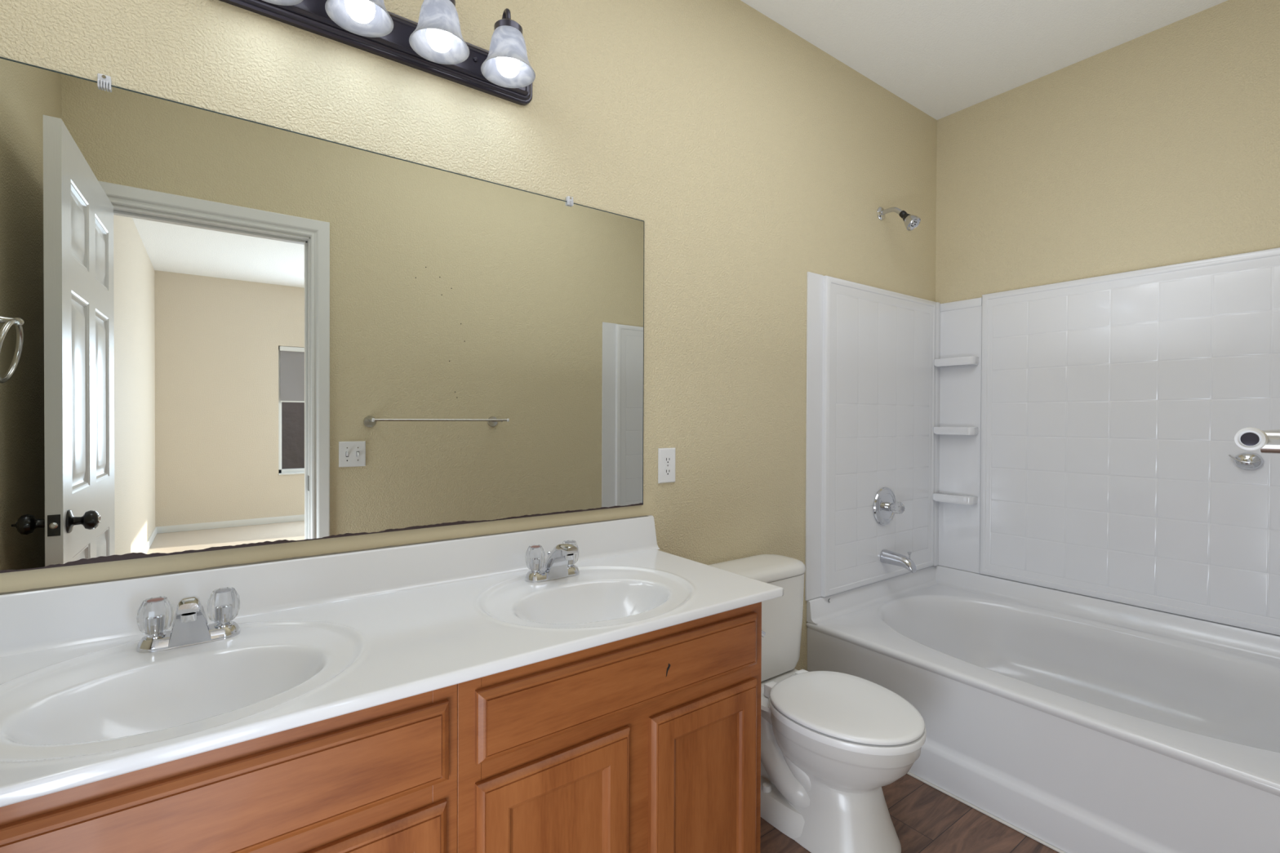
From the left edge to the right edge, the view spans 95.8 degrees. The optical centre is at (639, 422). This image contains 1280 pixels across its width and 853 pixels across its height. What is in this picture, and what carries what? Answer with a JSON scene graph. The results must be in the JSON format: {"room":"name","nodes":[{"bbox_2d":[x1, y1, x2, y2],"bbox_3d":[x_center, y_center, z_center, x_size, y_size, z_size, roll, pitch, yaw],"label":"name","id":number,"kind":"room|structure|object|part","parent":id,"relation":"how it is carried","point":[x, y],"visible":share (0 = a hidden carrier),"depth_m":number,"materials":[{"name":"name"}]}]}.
{"room":"bathroom","nodes":[
{"label":"bathroom","id":0,"kind":"room"},
{"bbox_2d":[0,0,937,671],"bbox_3d":[0.086,-0.162,1.982,3.654,2.742,0.120,0,1,-36],"label":"wall","id":1,"kind":"structure","parent":0,"point":[753,160],"depth_m":1.92,"materials":[{"name":"beige paint"}]},
{"bbox_2d":[0,56,644,573],"bbox_3d":[-0.604,-0.196,1.393,1.527,0.919,0.015,0,1,-36],"label":"wall mirror","id":2,"kind":"object","parent":1,"relation":"attached to","point":[219,331],"visible":1,"depth_m":1.25,"materials":[{"name":"white mirror"}]},
{"bbox_2d":[0,515,659,657],"bbox_3d":[-0.595,0.355,1.395,1.618,0.111,0.030,0,1,-36],"label":"backsplash","id":3,"kind":"structure","parent":1,"relation":"attached to","point":[32,621],"depth_m":1.28,"materials":[{"name":"white stone"}]},
{"bbox_2d":[219,0,535,105],"bbox_3d":[-0.550,-0.953,1.316,0.746,0.173,0.188,0,1,-36],"label":"vanity light","id":4,"kind":"object","parent":1,"relation":"attached to","point":[435,45],"visible":1,"depth_m":1.36,"materials":[{"name":"brown metal"}]},
{"bbox_3d":[-0.739,-0.924,1.144,0.133,0.100,0.133,0,1,-36],"label":"lamp shade","id":5,"kind":"part","parent":4,"relation":"part of","materials":[{"name":"white glass"}]},
{"bbox_3d":[-0.602,-0.924,1.244,0.133,0.100,0.133,0,1,-36],"label":"lamp shade","id":6,"kind":"part","parent":4,"relation":"part of","materials":[{"name":"white glass"}]},
{"bbox_3d":[-0.602,-0.915,1.244,0.060,0.098,0.060,0,1,-36],"label":"light bulb","id":7,"kind":"part","parent":4,"relation":"part of","materials":[{"name":"white glass"}]},
{"bbox_3d":[-0.466,-0.924,1.344,0.133,0.100,0.133,0,1,-36],"label":"lamp shade","id":8,"kind":"part","parent":4,"relation":"part of","materials":[{"name":"white glass"}]},
{"bbox_3d":[-0.466,-0.915,1.344,0.060,0.098,0.060,0,1,-36],"label":"light bulb","id":9,"kind":"part","parent":4,"relation":"part of","materials":[{"name":"white glass"}]},
{"bbox_3d":[-0.357,-0.974,1.482,0.044,0.134,0.108,0,1,-36],"label":"arm","id":10,"kind":"part","parent":4,"relation":"part of","materials":[{"name":"brown metal"}]},
{"bbox_3d":[-0.329,-0.925,1.444,0.133,0.100,0.133,0,1,-36],"label":"lamp shade","id":11,"kind":"part","parent":4,"relation":"part of","materials":[{"name":"white glass"}]},
{"bbox_3d":[-0.329,-0.916,1.444,0.060,0.098,0.060,0,1,-36],"label":"light bulb","id":12,"kind":"part","parent":4,"relation":"part of","materials":[{"name":"white glass"}]},
{"bbox_2d":[657,447,675,483],"bbox_3d":[0.090,0.140,1.908,0.070,0.115,0.008,0,1,-36],"label":"wall outlet","id":13,"kind":"object","parent":1,"relation":"attached to","point":[666,456],"visible":1,"depth_m":1.90,"materials":[{"name":"white plastic"}]},
{"bbox_2d":[663,466,671,475],"bbox_3d":[0.091,0.160,1.905,0.033,0.028,0.001,0,1,-36],"label":"receptacle","id":14,"kind":"object","parent":13,"relation":"attached to","point":[667,470],"depth_m":1.90,"materials":[{"name":"white plastic"}]},
{"bbox_2d":[663,455,671,463],"bbox_3d":[0.092,0.120,1.905,0.033,0.028,0.001,0,1,-36],"label":"receptacle","id":15,"kind":"object","parent":13,"relation":"attached to","point":[667,459],"depth_m":1.90,"materials":[{"name":"white plastic"}]},
{"bbox_2d":[804,271,936,600],"bbox_3d":[1.077,0.054,2.616,0.984,1.328,0.029,0,1,-36],"label":"surround panel","id":16,"kind":"object","parent":1,"relation":"attached to","point":[871,350],"visible":0.97,"depth_m":2.54,"materials":[{"name":"white plastic"}]},
{"bbox_2d":[873,487,905,525],"bbox_3d":[1.137,0.378,2.592,0.174,0.174,0.092,0,1,-36],"label":"shower valve","id":17,"kind":"object","parent":16,"relation":"attached to","point":[886,505],"visible":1,"depth_m":2.59,"materials":[{"name":"silver metal"}]},
{"bbox_3d":[1.126,0.378,2.606,0.042,0.042,0.032,0,1,-36],"label":"valve stem","id":18,"kind":"part","parent":17,"relation":"part of","materials":[{"name":"silver metal"}]},
{"bbox_3d":[1.150,0.378,2.575,0.056,0.057,0.045,0,1,-36],"label":"crystal knob","id":19,"kind":"part","parent":17,"relation":"part of","materials":[{"name":"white plastic"}]},
{"bbox_2d":[880,549,916,573],"bbox_3d":[1.151,0.609,2.572,0.060,0.088,0.145,0,1,-36],"label":"tub spout","id":20,"kind":"object","parent":16,"relation":"attached to","point":[887,557],"visible":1,"depth_m":2.56,"materials":[{"name":"grey metal"}]},
{"bbox_2d":[876,206,920,231],"bbox_3d":[1.153,-0.914,2.566,0.067,0.141,0.182,0,1,-36],"label":"showerhead","id":21,"kind":"object","parent":1,"relation":"attached to","point":[911,222],"visible":1,"depth_m":2.54,"materials":[{"name":"silver metal"}]},
{"bbox_3d":[1.133,-0.943,2.593,0.021,0.052,0.110,0,1,-36],"label":"shower arm","id":22,"kind":"part","parent":21,"relation":"part of","materials":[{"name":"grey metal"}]},
{"bbox_2d":[760,773,1058,852],"bbox_3d":[0.574,1.267,1.320,3.654,0.100,1.790,0,1,-36],"label":"floor","id":23,"kind":"structure","parent":0,"point":[925,819],"depth_m":1.73,"materials":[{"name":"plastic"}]},
{"bbox_2d":[0,684,457,852],"bbox_3d":[-0.768,0.823,0.961,0.768,0.784,0.534,0,1,-36],"label":"vanity cabinet","id":24,"kind":"object","parent":23,"relation":"on","point":[382,778],"visible":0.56,"depth_m":0.83,"materials":[{"name":"brown wood"}]},
{"bbox_3d":[-0.454,0.863,0.873,0.323,0.458,0.020,0,1,-36],"label":"cabinet door","id":25,"kind":"part","parent":24,"relation":"part of","materials":[{"name":"brown wood"}]},
{"bbox_2d":[457,601,761,852],"bbox_3d":[-0.151,0.821,1.413,0.760,0.784,0.534,0,1,-36],"label":"vanity cabinet","id":26,"kind":"object","parent":23,"relation":"on","point":[650,742],"visible":0.64,"depth_m":1.17,"materials":[{"name":"brown wood"}]},
{"bbox_2d":[0,515,783,807],"bbox_3d":[-0.443,0.426,1.188,1.618,0.251,0.545,0,1,-36],"label":"countertop","id":27,"kind":"structure","parent":26,"relation":"on","point":[322,637],"depth_m":1.07,"materials":[{"name":"white stone"}]},
{"bbox_2d":[136,586,240,653],"bbox_3d":[-0.825,0.361,1.059,0.155,0.102,0.134,0,1,-36],"label":"bathroom faucet","id":28,"kind":"object","parent":27,"relation":"on","point":[155,615],"visible":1,"depth_m":1.06,"materials":[{"name":"silver metal"}]},
{"bbox_3d":[-0.889,0.353,1.061,0.052,0.060,0.050,0,1,-36],"label":"crystal handle","id":29,"kind":"part","parent":28,"relation":"part of","materials":[{"name":"clear plastic"}]},
{"bbox_3d":[-0.889,0.376,1.061,0.033,0.044,0.033,0,1,-36],"label":"handle stem","id":30,"kind":"part","parent":28,"relation":"part of","materials":[{"name":"silver metal"}]},
{"bbox_3d":[-0.848,0.401,1.091,0.155,0.020,0.054,0,1,-36],"label":"plate","id":31,"kind":"part","parent":28,"relation":"part of","materials":[{"name":"silver metal"}]},
{"bbox_3d":[-0.824,0.359,1.058,0.066,0.098,0.130,0,1,-36],"label":"spout","id":32,"kind":"part","parent":28,"relation":"part of","materials":[{"name":"silver metal"}]},
{"bbox_3d":[-0.807,0.353,1.121,0.052,0.060,0.050,0,1,-36],"label":"crystal handle","id":33,"kind":"part","parent":28,"relation":"part of","materials":[{"name":"clear plastic"}]},
{"bbox_3d":[-0.807,0.375,1.121,0.033,0.044,0.033,0,1,-36],"label":"handle stem","id":34,"kind":"part","parent":28,"relation":"part of","materials":[{"name":"silver metal"}]},
{"bbox_2d":[524,540,579,582],"bbox_3d":[-0.209,0.360,1.510,0.155,0.102,0.134,0,1,-36],"label":"bathroom faucet","id":35,"kind":"object","parent":27,"relation":"on","point":[559,562],"visible":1,"depth_m":1.50,"materials":[{"name":"silver metal"}]},
{"bbox_3d":[-0.273,0.374,1.512,0.033,0.044,0.033,0,1,-36],"label":"handle stem","id":36,"kind":"part","parent":35,"relation":"part of","materials":[{"name":"silver metal"}]},
{"bbox_3d":[-0.273,0.351,1.511,0.052,0.060,0.050,0,1,-36],"label":"crystal handle","id":37,"kind":"part","parent":35,"relation":"part of","materials":[{"name":"clear plastic"}]},
{"bbox_3d":[-0.233,0.400,1.542,0.155,0.020,0.054,0,1,-36],"label":"plate","id":38,"kind":"part","parent":35,"relation":"part of","materials":[{"name":"silver metal"}]},
{"bbox_3d":[-0.208,0.358,1.508,0.066,0.098,0.130,0,1,-36],"label":"spout","id":39,"kind":"part","parent":35,"relation":"part of","materials":[{"name":"silver metal"}]},
{"bbox_3d":[-0.191,0.351,1.571,0.052,0.060,0.050,0,1,-36],"label":"crystal handle","id":40,"kind":"part","parent":35,"relation":"part of","materials":[{"name":"clear plastic"}]},
{"bbox_3d":[-0.191,0.374,1.572,0.033,0.044,0.033,0,1,-36],"label":"handle stem","id":41,"kind":"part","parent":35,"relation":"part of","materials":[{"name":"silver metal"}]},
{"bbox_3d":[-0.152,0.858,1.094,0.323,0.465,0.020,0,1,-36],"label":"cabinet door","id":42,"kind":"part","parent":26,"relation":"part of","materials":[{"name":"brown wood"}]},
{"bbox_3d":[0.002,0.527,1.203,0.701,0.126,0.020,0,1,-36],"label":"drawer","id":43,"kind":"part","parent":26,"relation":"part of","materials":[{"name":"brown wood"}]},
{"bbox_3d":[0.154,0.858,1.318,0.324,0.465,0.020,0,1,-36],"label":"cabinet door","id":44,"kind":"part","parent":26,"relation":"part of","materials":[{"name":"brown wood"}]},
{"bbox_2d":[708,554,926,852],"bbox_3d":[0.531,0.850,1.804,0.422,0.724,0.694,0,1,-36],"label":"toilet","id":45,"kind":"object","parent":23,"relation":"on","point":[831,741],"visible":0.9,"depth_m":1.66,"materials":[{"name":"white ceramic"}]},
{"bbox_3d":[0.387,0.506,1.999,0.422,0.040,0.204,0,1,-36],"label":"tank lid","id":46,"kind":"part","parent":45,"relation":"part of","materials":[{"name":"white ceramic"}]},
{"bbox_3d":[0.358,0.657,1.851,0.104,0.071,0.024,0,1,-29],"label":"flush lever","id":47,"kind":"part","parent":45,"relation":"part of","materials":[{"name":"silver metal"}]},
{"bbox_3d":[0.387,0.695,2.001,0.412,0.338,0.197,0,1,-36],"label":"tank","id":48,"kind":"part","parent":45,"relation":"part of","materials":[{"name":"white ceramic"}]},
{"bbox_3d":[0.607,0.826,1.700,0.380,0.018,0.429,0,1,-36],"label":"seat lid","id":49,"kind":"part","parent":45,"relation":"part of","materials":[{"name":"white plastic"}]},
{"bbox_3d":[0.607,0.849,1.700,0.386,0.022,0.435,0,1,-36],"label":"seat","id":50,"kind":"part","parent":45,"relation":"part of","materials":[{"name":"white plastic"}]},
{"bbox_2d":[806,564,1279,852],"bbox_3d":[1.540,0.971,2.023,1.020,0.486,1.548,0,1,-36],"label":"bathtub","id":51,"kind":"object","parent":23,"relation":"on","point":[1080,723],"visible":1,"depth_m":1.94,"materials":[{"name":"white plastic"}]},
{"bbox_2d":[906,772,1066,852],"bbox_3d":[1.126,1.212,1.723,0.010,0.007,1.550,0,1,-36],"label":"trim","id":52,"kind":"structure","parent":51,"relation":"attached to","point":[975,807],"depth_m":1.78,"materials":[{"name":"white"}]},
{"bbox_2d":[740,0,1227,119],"bbox_3d":[0.584,-1.575,1.296,3.654,0.100,1.789,0,1,-36],"label":"ceiling","id":53,"kind":"structure","parent":0,"point":[943,58],"depth_m":2.27,"materials":[{"name":"white paint"}]},
{"bbox_2d":[935,0,1279,303],"bbox_3d":[2.041,-0.157,2.303,0.120,2.742,1.670,0,1,-36],"label":"wall","id":54,"kind":"structure","parent":0,"point":[1160,147],"depth_m":2.33,"materials":[{"name":"beige paint"}]},
{"bbox_2d":[933,297,982,573],"bbox_3d":[1.542,0.057,2.824,0.069,1.322,0.208,0,1,-36],"label":"corner shelf unit","id":55,"kind":"object","parent":54,"relation":"attached to","point":[958,332],"visible":1,"depth_m":2.83,"materials":[{"name":"white plastic"}]},
{"bbox_3d":[1.537,0.370,2.822,0.059,0.038,0.184,0,1,-36],"label":"shelf","id":56,"kind":"part","parent":55,"relation":"part of","materials":[{"name":"white plastic"}]},
{"bbox_3d":[1.538,0.038,2.820,0.059,0.037,0.184,0,1,-36],"label":"shelf","id":57,"kind":"part","parent":55,"relation":"part of","materials":[{"name":"white plastic"}]},
{"bbox_3d":[1.540,-0.298,2.817,0.059,0.037,0.184,0,1,-36],"label":"shelf","id":58,"kind":"part","parent":55,"relation":"part of","materials":[{"name":"white plastic"}]},
{"bbox_2d":[979,247,1279,635],"bbox_3d":[2.007,0.061,2.229,0.021,1.328,1.297,0,1,-36],"label":"surround panel","id":59,"kind":"object","parent":54,"relation":"attached to","point":[1113,406],"visible":0.98,"depth_m":2.27,"materials":[{"name":"white plastic"}]},
{"bbox_2d":[1228,452,1263,470],"bbox_3d":[2.122,0.134,2.028,0.030,0.062,0.085,0,1,-36],"label":"soap dish","id":60,"kind":"object","parent":59,"relation":"attached to","point":[1245,460],"visible":1,"depth_m":2.02,"materials":[{"name":"silver metal"}]},
{"bbox_3d":[1.072,-0.147,0.634,3.414,2.742,0.121,0,1,-36],"label":"wall","id":61,"kind":"structure","parent":0,"visible":0},
{"bbox_2d":[1234,427,1279,453],"bbox_3d":[0.727,0.020,0.546,0.686,0.057,0.142,0,1,-36],"label":"towel bar","id":62,"kind":"object","parent":61,"relation":"attached to","point":[1246,438],"visible":1,"depth_m":0.40,"materials":[{"name":"silver metal"}]},
{"bbox_3d":[0.475,0.014,0.358,0.017,0.017,0.124,0,1,-36],"label":"post","id":63,"kind":"part","parent":62,"relation":"part of","materials":[{"name":"silver metal"}]}
]}

